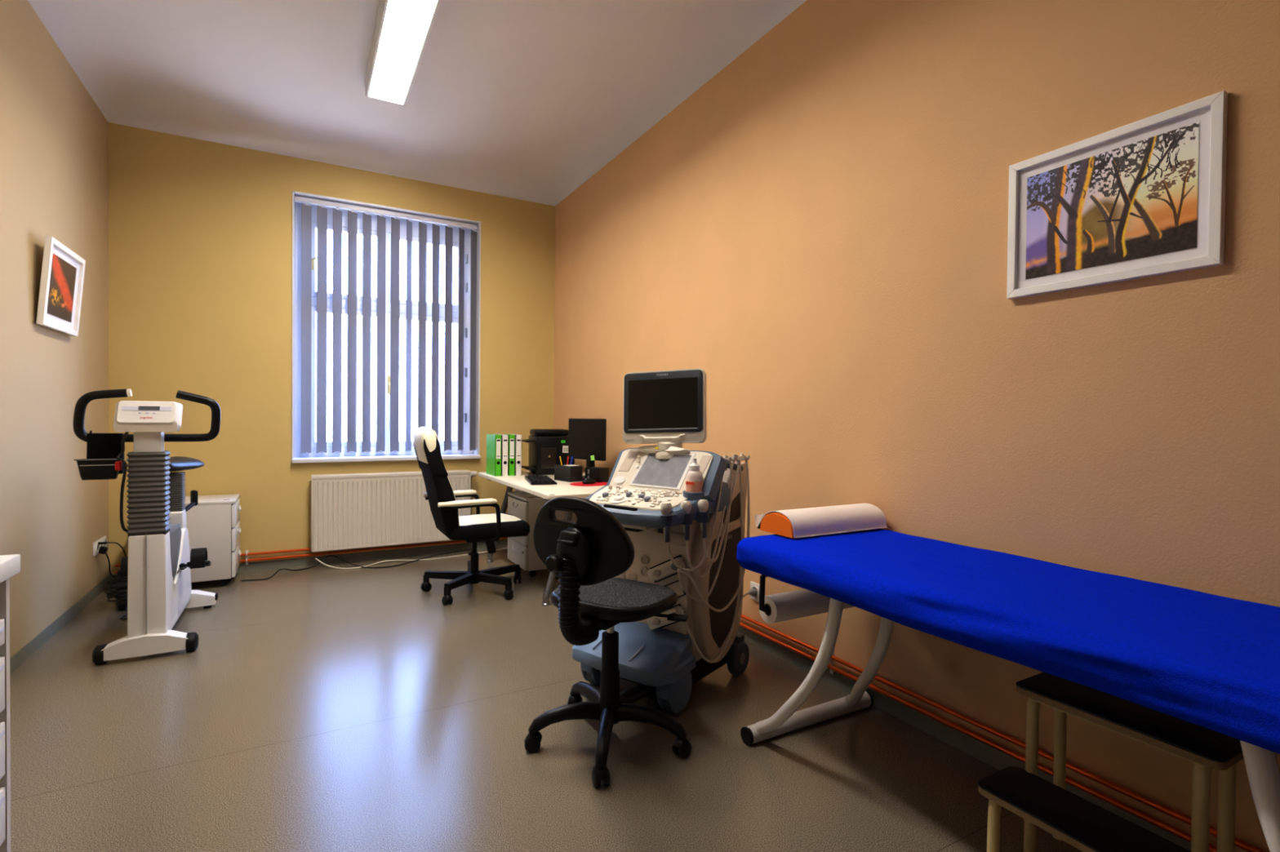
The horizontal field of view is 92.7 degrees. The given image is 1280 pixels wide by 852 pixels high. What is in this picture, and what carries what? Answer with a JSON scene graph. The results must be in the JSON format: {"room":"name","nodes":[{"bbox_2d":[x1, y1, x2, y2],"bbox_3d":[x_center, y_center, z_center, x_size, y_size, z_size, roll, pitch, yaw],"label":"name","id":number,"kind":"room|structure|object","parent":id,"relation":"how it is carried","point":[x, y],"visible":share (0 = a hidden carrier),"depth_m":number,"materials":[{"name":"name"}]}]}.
{"room":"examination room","nodes":[
{"label":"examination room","id":0,"kind":"room"},
{"bbox_2d":[0,0,109,657],"bbox_3d":[-1.981,-0.475,1.139,0.100,3.400,6.930,0,1,-29],"label":"wall","id":1,"kind":"structure","parent":0,"point":[54,170],"depth_m":3.09,"materials":[{"name":"paint"}]},
{"bbox_2d":[9,575,110,674],"bbox_3d":[-1.948,1.094,1.187,0.011,0.062,6.730,0,1,-29],"label":"baseboard","id":2,"kind":"structure","parent":1,"relation":"attached to","point":[24,653],"depth_m":3.19,"materials":[{"name":"grey plastic"}]},
{"bbox_2d":[35,235,85,337],"bbox_3d":[-3.015,-0.712,3.191,0.060,0.432,0.530,0,1,-29],"label":"framed picture","id":3,"kind":"object","parent":1,"relation":"attached to","point":[62,276],"visible":1,"depth_m":3.16,"materials":[{"name":"white wood"}]},
{"bbox_2d":[47,253,76,322],"bbox_3d":[-3.016,-0.712,3.191,0.001,0.300,0.360,5,-2,-29],"label":"print","id":4,"kind":"object","parent":3,"relation":"attached to","point":[63,277],"depth_m":3.18},
{"bbox_2d":[93,536,106,556],"bbox_3d":[-3.460,0.768,3.916,0.016,0.085,0.255,0,1,-29],"label":"wall socket","id":5,"kind":"object","parent":1,"relation":"attached to","point":[96,547],"visible":0.62,"depth_m":3.85,"materials":[{"name":"white plastic"}]},
{"bbox_2d":[97,546,124,580],"bbox_3d":[-3.367,0.889,3.920,0.165,0.248,0.040,0,1,-40],"label":"plug","id":6,"kind":"object","parent":5,"relation":"attached to","point":[103,550],"visible":0.82,"depth_m":3.88,"materials":[{"name":"black plastic"}]},
{"bbox_2d":[97,542,126,556],"bbox_3d":[-3.374,0.846,3.911,0.039,0.223,0.148,1,1,42],"label":"power cable","id":7,"kind":"object","parent":5,"relation":"attached to","point":[99,543],"visible":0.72,"depth_m":3.90,"materials":[{"name":"black plastic"}]},
{"bbox_2d":[107,122,555,575],"bbox_3d":[-2.270,-0.581,5.032,3.175,3.300,0.360,0,1,-29],"label":"wall","id":8,"kind":"structure","parent":0,"point":[200,232],"depth_m":4.50,"materials":[{"name":"yellow paint"}]},
{"bbox_2d":[245,550,248,565],"bbox_3d":[-2.889,0.971,4.488,0.018,0.110,0.042,0,1,-29],"label":"clip","id":9,"kind":"object","parent":8,"relation":"attached to","point":[246,551],"visible":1,"depth_m":4.49,"materials":[{"name":"white paint"}]},
{"bbox_2d":[110,539,507,584],"bbox_3d":[-2.196,1.041,4.892,3.175,0.062,0.011,0,1,-29],"label":"baseboard","id":10,"kind":"structure","parent":8,"relation":"attached to","point":[276,564],"depth_m":4.87,"materials":[{"name":"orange plastic"}]},
{"bbox_2d":[291,191,480,463],"bbox_3d":[-2.087,-0.748,5.102,1.422,2.053,0.410,0,1,-29],"label":"window","id":11,"kind":"structure","parent":8,"relation":"in","point":[296,457],"depth_m":5.09,"materials":[{"name":"white plastic"}]},
{"bbox_2d":[294,195,478,455],"bbox_3d":[-2.035,-0.762,5.016,1.399,1.977,0.073,0,1,-29],"label":"vertical blind","id":12,"kind":"object","parent":11,"relation":"attached to","point":[306,211],"visible":0.91,"depth_m":4.96,"materials":[{"name":"white fabric"}]},
{"bbox_2d":[307,470,476,551],"bbox_3d":[-1.963,0.670,4.942,1.270,0.593,0.136,0,1,-29],"label":"radiator","id":13,"kind":"object","parent":8,"relation":"attached to","point":[374,509],"visible":0.78,"depth_m":4.80,"materials":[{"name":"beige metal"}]},
{"bbox_2d":[311,470,471,479],"bbox_3d":[-1.972,0.389,4.916,1.184,0.030,0.108,0,1,-29],"label":"grille","id":14,"kind":"object","parent":13,"relation":"attached to","point":[451,473],"depth_m":4.85,"materials":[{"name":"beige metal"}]},
{"bbox_2d":[27,0,806,206],"bbox_3d":[-0.534,-2.067,1.912,3.175,0.190,6.730,0,1,-29],"label":"ceiling","id":15,"kind":"structure","parent":0,"point":[528,100],"depth_m":3.78,"materials":[{"name":"paint"}]},
{"bbox_2d":[364,0,439,106],"bbox_3d":[-1.358,-2.142,3.438,0.256,0.094,1.190,0,1,-29],"label":"ceiling light","id":16,"kind":"object","parent":15,"relation":"attached to","point":[402,28],"visible":1,"depth_m":3.45,"materials":[{"name":"white paint"}]},
{"bbox_2d":[9,546,1083,851],"bbox_3d":[-0.566,1.178,1.956,3.575,0.100,7.130,0,1,-29],"label":"floor","id":17,"kind":"structure","parent":0,"point":[322,708],"depth_m":2.13,"materials":[{"name":"laminate"}]},
{"bbox_2d":[0,577,10,851],"bbox_3d":[-0.862,0.749,-0.174,0.580,0.810,3.098,0,1,-29],"label":"drawer unit","id":18,"kind":"object","parent":17,"relation":"on","point":[5,727],"visible":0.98,"depth_m":1.30,"materials":[{"name":"white metal"}]},
{"bbox_2d":[0,554,20,582],"bbox_3d":[-0.850,0.322,-0.177,0.597,0.040,3.105,0,1,-29],"label":"countertop","id":19,"kind":"structure","parent":18,"relation":"on","point":[10,565],"depth_m":1.28,"materials":[{"name":"white laminate"}]},
{"bbox_2d":[105,577,127,619],"bbox_3d":[-3.046,1.005,3.606,0.208,0.153,0.516,0,1,-29],"label":"power cable","id":20,"kind":"object","parent":17,"relation":"on","point":[121,597],"visible":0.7,"depth_m":3.60,"materials":[{"name":"black plastic"}]},
{"bbox_2d":[72,388,221,665],"bbox_3d":[-2.528,0.454,3.236,0.567,1.274,0.873,0,1,-29],"label":"exercise bike","id":21,"kind":"object","parent":17,"relation":"on","point":[158,563],"visible":0.99,"depth_m":2.90,"materials":[{"name":"white paint"}]},
{"bbox_2d":[73,431,124,479],"bbox_3d":[-2.515,0.135,2.852,0.164,0.224,0.122,0,1,-29],"label":"pouch","id":22,"kind":"object","parent":21,"relation":"hanging from","point":[101,462],"visible":0.96,"depth_m":2.84,"materials":[{"name":"black plastic"}]},
{"bbox_2d":[184,493,240,586],"bbox_3d":[-3.027,0.785,4.157,0.521,0.578,0.404,0,1,-29],"label":"base cabinet","id":23,"kind":"object","parent":17,"relation":"on","point":[213,524],"visible":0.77,"depth_m":4.05,"materials":[{"name":"white wood"}]},
{"bbox_2d":[240,548,471,581],"bbox_3d":[-2.083,1.037,4.715,1.661,0.081,0.280,0,1,-29],"label":"power cable","id":24,"kind":"object","parent":17,"relation":"on","point":[277,571],"visible":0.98,"depth_m":4.65,"materials":[{"name":"black plastic"}]},
{"bbox_2d":[315,547,507,569],"bbox_3d":[-1.697,1.039,4.954,1.654,0.075,0.174,0,1,-29],"label":"power cable","id":25,"kind":"object","parent":17,"relation":"on","point":[504,548],"visible":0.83,"depth_m":4.83,"materials":[{"name":"beige plastic"}]},
{"bbox_2d":[413,426,529,605],"bbox_3d":[-1.115,0.550,4.058,0.711,1.088,0.650,0,1,-29],"label":"office chair","id":26,"kind":"object","parent":17,"relation":"on","point":[489,528],"visible":1,"depth_m":3.87,"materials":[{"name":"black leather"}]},
{"bbox_2d":[478,471,609,606],"bbox_3d":[-0.564,0.739,4.380,0.800,0.712,1.620,0,1,-29],"label":"desk","id":27,"kind":"object","parent":17,"relation":"on","point":[547,492],"visible":0.43,"depth_m":3.89,"materials":[{"name":"beige laminate"}]},
{"bbox_2d":[486,434,501,476],"bbox_3d":[-1.125,0.220,4.703,0.047,0.310,0.252,0,1,-29],"label":"binder","id":28,"kind":"object","parent":27,"relation":"on","point":[493,441],"visible":1,"depth_m":4.62,"materials":[{"name":"green"}]},
{"bbox_2d":[497,434,508,475],"bbox_3d":[-1.079,0.220,4.729,0.047,0.310,0.252,0,1,-29],"label":"binder","id":29,"kind":"object","parent":27,"relation":"on","point":[504,438],"visible":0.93,"depth_m":4.62,"materials":[{"name":"white"}]},
{"bbox_2d":[505,434,515,475],"bbox_3d":[-1.034,0.220,4.754,0.047,0.310,0.252,0,1,-29],"label":"binder","id":30,"kind":"object","parent":27,"relation":"on","point":[511,471],"visible":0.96,"depth_m":4.64,"materials":[{"name":"green"}]},
{"bbox_2d":[511,434,521,475],"bbox_3d":[-0.988,0.221,4.780,0.047,0.310,0.252,0,1,-29],"label":"binder","id":31,"kind":"object","parent":27,"relation":"on","point":[517,437],"visible":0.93,"depth_m":4.67,"materials":[{"name":"white"}]},
{"bbox_2d":[524,475,556,484],"bbox_3d":[-0.693,0.371,4.244,0.170,0.026,0.450,0,1,-16],"label":"keyboard","id":32,"kind":"object","parent":27,"relation":"on","point":[534,479],"visible":1,"depth_m":4.11,"materials":[{"name":"black plastic"}]},
{"bbox_2d":[521,429,574,475],"bbox_3d":[-0.742,0.201,4.875,0.372,0.350,0.354,0,1,-21],"label":"printer","id":33,"kind":"object","parent":27,"relation":"on","point":[546,446],"visible":0.85,"depth_m":4.74,"materials":[{"name":"black plastic"}]},
{"bbox_2d":[521,466,536,470],"bbox_3d":[-0.864,0.331,4.816,0.100,0.018,0.260,0,1,-21],"label":"paper tray","id":34,"kind":"object","parent":33,"relation":"on","point":[529,468],"depth_m":4.75,"materials":[{"name":"black plastic"}]},
{"bbox_2d":[521,439,536,442],"bbox_3d":[-0.864,0.114,4.813,0.100,0.025,0.240,0,1,-21],"label":"tray","id":35,"kind":"object","parent":33,"relation":"on","point":[526,440],"depth_m":4.75,"materials":[{"name":"black plastic"}]},
{"bbox_2d":[554,463,582,482],"bbox_3d":[-0.508,0.331,4.323,0.100,0.110,0.200,0,1,-42],"label":"pen holder","id":36,"kind":"object","parent":27,"relation":"on","point":[562,473],"visible":1,"depth_m":4.26,"materials":[{"name":"grey plastic"}]},
{"bbox_2d":[568,418,606,479],"bbox_3d":[-0.370,0.166,4.481,0.370,0.440,0.220,1,1,41],"label":"computer monitor","id":37,"kind":"object","parent":27,"relation":"on","point":[587,437],"visible":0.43,"depth_m":4.43,"materials":[{"name":"black plastic"}]},
{"bbox_2d":[569,481,607,486],"bbox_3d":[-0.339,0.389,4.104,0.266,0.005,0.233,0,1,-29],"label":"mouse pad","id":38,"kind":"object","parent":27,"relation":"on","point":[580,484],"visible":0.74,"depth_m":4.05,"materials":[{"name":"red fabric"}]},
{"bbox_2d":[582,478,595,484],"bbox_3d":[-0.340,0.367,4.091,0.062,0.036,0.112,1,1,41],"label":"computer mouse","id":39,"kind":"object","parent":38,"relation":"on","point":[587,481],"visible":1,"depth_m":4.06,"materials":[{"name":"black plastic"}]},
{"bbox_2d":[585,466,608,482],"bbox_3d":[-0.300,0.340,4.243,0.140,0.100,0.104,1,1,41],"label":"box","id":40,"kind":"object","parent":27,"relation":"on","point":[599,474],"visible":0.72,"depth_m":4.20,"materials":[{"name":"black plastic"}]},
{"bbox_2d":[507,491,584,577],"bbox_3d":[-0.687,0.801,4.667,0.571,0.578,0.434,0,1,-29],"label":"base cabinet","id":41,"kind":"object","parent":17,"relation":"on","point":[522,551],"visible":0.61,"depth_m":4.41,"materials":[{"name":"white wood"}]},
{"bbox_2d":[515,488,528,494],"bbox_3d":[-0.835,0.466,4.693,0.206,0.090,0.186,0,1,-29],"label":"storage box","id":42,"kind":"object","parent":41,"relation":"on","point":[519,491],"visible":0.08,"depth_m":4.59,"materials":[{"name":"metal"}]},
{"bbox_2d":[524,496,691,787],"bbox_3d":[-0.097,0.682,2.185,0.572,0.895,0.592,1,1,32],"label":"chair","id":43,"kind":"object","parent":17,"relation":"on","point":[586,554],"visible":0.99,"depth_m":2.07,"materials":[{"name":"black fabric"}]},
{"bbox_2d":[572,368,750,714],"bbox_3d":[0.111,0.438,2.670,0.589,1.373,0.713,1,1,38],"label":"scanner","id":44,"kind":"object","parent":17,"relation":"on","point":[667,410],"visible":0.87,"depth_m":2.56,"materials":[{"name":"blue"}]},
{"bbox_2d":[617,451,638,471],"bbox_3d":[-0.051,0.158,2.730,0.077,0.088,0.052,1,1,38],"label":"speaker grille","id":45,"kind":"object","parent":44,"relation":"attached to","point":[628,460],"depth_m":2.73,"materials":[{"name":"beige plastic"}]},
{"bbox_2d":[622,524,653,532],"bbox_3d":[-0.047,0.401,2.507,0.252,0.071,0.317,0,1,-29],"label":"tray","id":46,"kind":"object","parent":44,"relation":"on","point":[631,527],"depth_m":2.41,"materials":[{"name":"beige plastic"}]},
{"bbox_2d":[640,566,648,577],"bbox_3d":[0.018,0.620,2.599,0.042,0.042,0.008,1,1,38],"label":"socket","id":47,"kind":"object","parent":44,"relation":"attached to","point":[643,570],"depth_m":2.60,"materials":[{"name":"beige plastic"}]},
{"bbox_2d":[640,555,648,564],"bbox_3d":[0.019,0.570,2.599,0.042,0.042,0.008,1,1,38],"label":"socket","id":48,"kind":"object","parent":44,"relation":"attached to","point":[644,559],"depth_m":2.60,"materials":[{"name":"beige plastic"}]},
{"bbox_2d":[584,481,730,528],"bbox_3d":[0.047,0.309,2.589,0.582,0.164,0.448,1,1,38],"label":"control panel","id":49,"kind":"object","parent":44,"relation":"on","point":[636,504],"depth_m":2.45,"materials":[{"name":"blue plastic"}]},
{"bbox_2d":[622,368,706,444],"bbox_3d":[0.107,-0.074,2.678,0.384,0.349,0.174,1,1,38],"label":"monitor","id":50,"kind":"object","parent":44,"relation":"on","point":[660,406],"depth_m":2.65,"materials":[{"name":"black plastic"}]},
{"bbox_2d":[659,515,672,542],"bbox_3d":[0.098,0.386,2.328,0.064,0.102,0.064,1,1,38],"label":"cup","id":51,"kind":"object","parent":44,"relation":"on","point":[665,521],"depth_m":2.30,"materials":[{"name":"blue plastic"}]},
{"bbox_2d":[681,512,693,540],"bbox_3d":[0.176,0.387,2.369,0.064,0.102,0.064,1,1,38],"label":"cup","id":52,"kind":"object","parent":44,"relation":"on","point":[686,518],"depth_m":2.34,"materials":[{"name":"blue plastic"}]},
{"bbox_2d":[647,455,732,602],"bbox_3d":[0.208,0.412,2.431,0.354,0.584,0.267,1,1,0],"label":"probe","id":53,"kind":"object","parent":44,"relation":"in","point":[670,567],"visible":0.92,"depth_m":2.47,"materials":[{"name":"beige plastic"}]},
{"bbox_2d":[685,457,702,492],"bbox_3d":[0.218,0.217,2.455,0.068,0.179,0.069,1,1,38],"label":"bottle","id":54,"kind":"object","parent":44,"relation":"in","point":[694,482],"visible":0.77,"depth_m":2.43,"materials":[{"name":"beige plastic"}]},
{"bbox_2d":[685,481,693,484],"bbox_3d":[0.198,0.228,2.429,0.036,0.011,0.003,1,1,38],"label":"print","id":55,"kind":"object","parent":54,"relation":"on","point":[686,482],"depth_m":2.43,"materials":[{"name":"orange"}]},
{"bbox_2d":[646,453,742,662],"bbox_3d":[0.217,0.542,2.559,0.264,0.848,0.410,1,1,38],"label":"probe","id":56,"kind":"object","parent":44,"relation":"in","point":[655,622],"visible":0.86,"depth_m":2.49,"materials":[{"name":"beige plastic"}]},
{"bbox_2d":[696,511,710,538],"bbox_3d":[0.247,0.387,2.415,0.064,0.102,0.064,1,1,38],"label":"cup","id":57,"kind":"object","parent":44,"relation":"on","point":[703,517],"depth_m":2.38,"materials":[{"name":"blue plastic"}]},
{"bbox_2d":[697,455,711,475],"bbox_3d":[0.253,0.164,2.495,0.074,0.088,0.041,0,1,-27],"label":"speaker grille","id":58,"kind":"object","parent":44,"relation":"attached to","point":[704,462],"depth_m":2.49,"materials":[{"name":"beige plastic"}]},
{"bbox_2d":[677,453,750,612],"bbox_3d":[0.305,0.440,2.548,0.120,0.648,0.433,1,1,38],"label":"probe","id":59,"kind":"object","parent":44,"relation":"in","point":[703,504],"visible":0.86,"depth_m":2.51,"materials":[{"name":"beige plastic"}]},
{"bbox_2d":[708,526,740,648],"bbox_3d":[0.353,0.700,2.649,0.031,0.499,0.292,1,1,38],"label":"cable","id":60,"kind":"object","parent":44,"relation":"attached to","point":[726,586],"depth_m":2.64,"materials":[{"name":"brown"}]},
{"bbox_2d":[723,492,740,524],"bbox_3d":[0.388,0.358,2.686,0.031,0.133,0.173,1,1,38],"label":"grille","id":61,"kind":"object","parent":44,"relation":"attached to","point":[735,513],"depth_m":2.70,"materials":[{"name":"brown"}]},
{"bbox_2d":[740,574,1279,851],"bbox_3d":[1.058,0.789,1.593,0.626,0.720,1.732,0,1,-29],"label":"frame","id":62,"kind":"object","parent":17,"relation":"on","point":[1261,764],"visible":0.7,"depth_m":1.99,"materials":[{"name":"white metal"}]},
{"bbox_2d":[758,589,854,623],"bbox_3d":[0.678,0.675,2.360,0.482,0.100,0.100,0,1,-29],"label":"paper roll","id":63,"kind":"object","parent":62,"relation":"attached to","point":[792,605],"visible":0.57,"depth_m":2.26,"materials":[{"name":"white paper"}]},
{"bbox_2d":[736,528,1279,754],"bbox_3d":[1.052,0.471,1.583,0.679,0.120,1.800,0,1,-29],"label":"sheet","id":64,"kind":"object","parent":62,"relation":"on","point":[1206,660],"visible":0.98,"depth_m":1.39,"materials":[{"name":"blue fabric"}]},
{"bbox_2d":[760,512,794,538],"bbox_3d":[0.705,0.357,2.350,0.475,0.077,0.176,0,1,-29],"label":"bolster pillow","id":65,"kind":"object","parent":64,"relation":"on","point":[777,523],"visible":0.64,"depth_m":2.23,"materials":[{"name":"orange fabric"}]},
{"bbox_2d":[755,503,887,537],"bbox_3d":[0.705,0.353,2.364,0.481,0.081,0.223,0,1,-29],"label":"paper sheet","id":66,"kind":"object","parent":65,"relation":"on","point":[828,520],"visible":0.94,"depth_m":2.29,"materials":[{"name":"white paper"}]},
{"bbox_2d":[977,672,1244,851],"bbox_3d":[1.123,0.926,1.476,0.352,0.450,0.432,0,1,-29],"label":"step stool","id":67,"kind":"object","parent":17,"relation":"on","point":[1071,819],"visible":0.86,"depth_m":1.45,"materials":[{"name":"black rubber"}]},
{"bbox_2d":[553,0,1279,851],"bbox_3d":[0.882,-0.469,2.729,0.100,3.400,6.930,0,1,-29],"label":"wall","id":68,"kind":"structure","parent":0,"point":[819,230],"depth_m":2.18,"materials":[{"name":"orange paint"}]},
{"bbox_2d":[115,537,1217,851],"bbox_3d":[-0.555,1.045,1.962,3.118,0.019,6.694,0,1,-29],"label":"copper pipe","id":69,"kind":"object","parent":68,"relation":"attached to","point":[1185,836],"visible":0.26,"depth_m":2.13,"materials":[{"name":"orange metal"}]},
{"bbox_2d":[115,547,1266,851],"bbox_3d":[-0.554,1.000,1.961,3.118,0.019,6.694,0,1,-29],"label":"copper pipe","id":70,"kind":"object","parent":68,"relation":"attached to","point":[1239,843],"visible":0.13,"depth_m":2.00,"materials":[{"name":"orange metal"}]},
{"bbox_2d":[750,581,759,601],"bbox_3d":[0.593,0.849,3.125,0.016,0.090,0.085,0,1,-29],"label":"wall socket","id":71,"kind":"object","parent":68,"relation":"attached to","point":[753,584],"visible":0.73,"depth_m":3.12,"materials":[{"name":"white plastic"}]},
{"bbox_2d":[742,588,757,597],"bbox_3d":[0.525,0.969,3.140,0.079,0.281,0.146,0,1,-44],"label":"plug","id":72,"kind":"object","parent":71,"relation":"attached to","point":[753,592],"visible":0.48,"depth_m":3.10,"materials":[{"name":"grey plastic"}]},
{"bbox_2d":[826,649,834,674],"bbox_3d":[0.830,1.032,2.671,0.042,0.110,0.018,0,1,-29],"label":"clip","id":73,"kind":"object","parent":68,"relation":"attached to","point":[832,662],"visible":0.35,"depth_m":2.67,"materials":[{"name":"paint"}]},
{"bbox_2d":[736,625,1191,851],"bbox_3d":[0.818,1.100,2.723,0.011,0.062,6.730,0,1,-29],"label":"baseboard","id":74,"kind":"structure","parent":68,"relation":"attached to","point":[993,757],"depth_m":2.23,"materials":[{"name":"grey plastic"}]},
{"bbox_2d":[1006,90,1227,299],"bbox_3d":[1.342,-0.629,1.771,0.026,0.432,0.532,0,1,-29],"label":"framed picture","id":75,"kind":"object","parent":68,"relation":"attached to","point":[1145,197],"visible":1,"depth_m":1.73,"materials":[{"name":"white"}]},
{"bbox_2d":[1025,121,1199,279],"bbox_3d":[1.343,-0.629,1.771,0.001,0.325,0.428,0,1,-29],"label":"print","id":76,"kind":"object","parent":75,"relation":"attached to","point":[1137,200],"depth_m":1.74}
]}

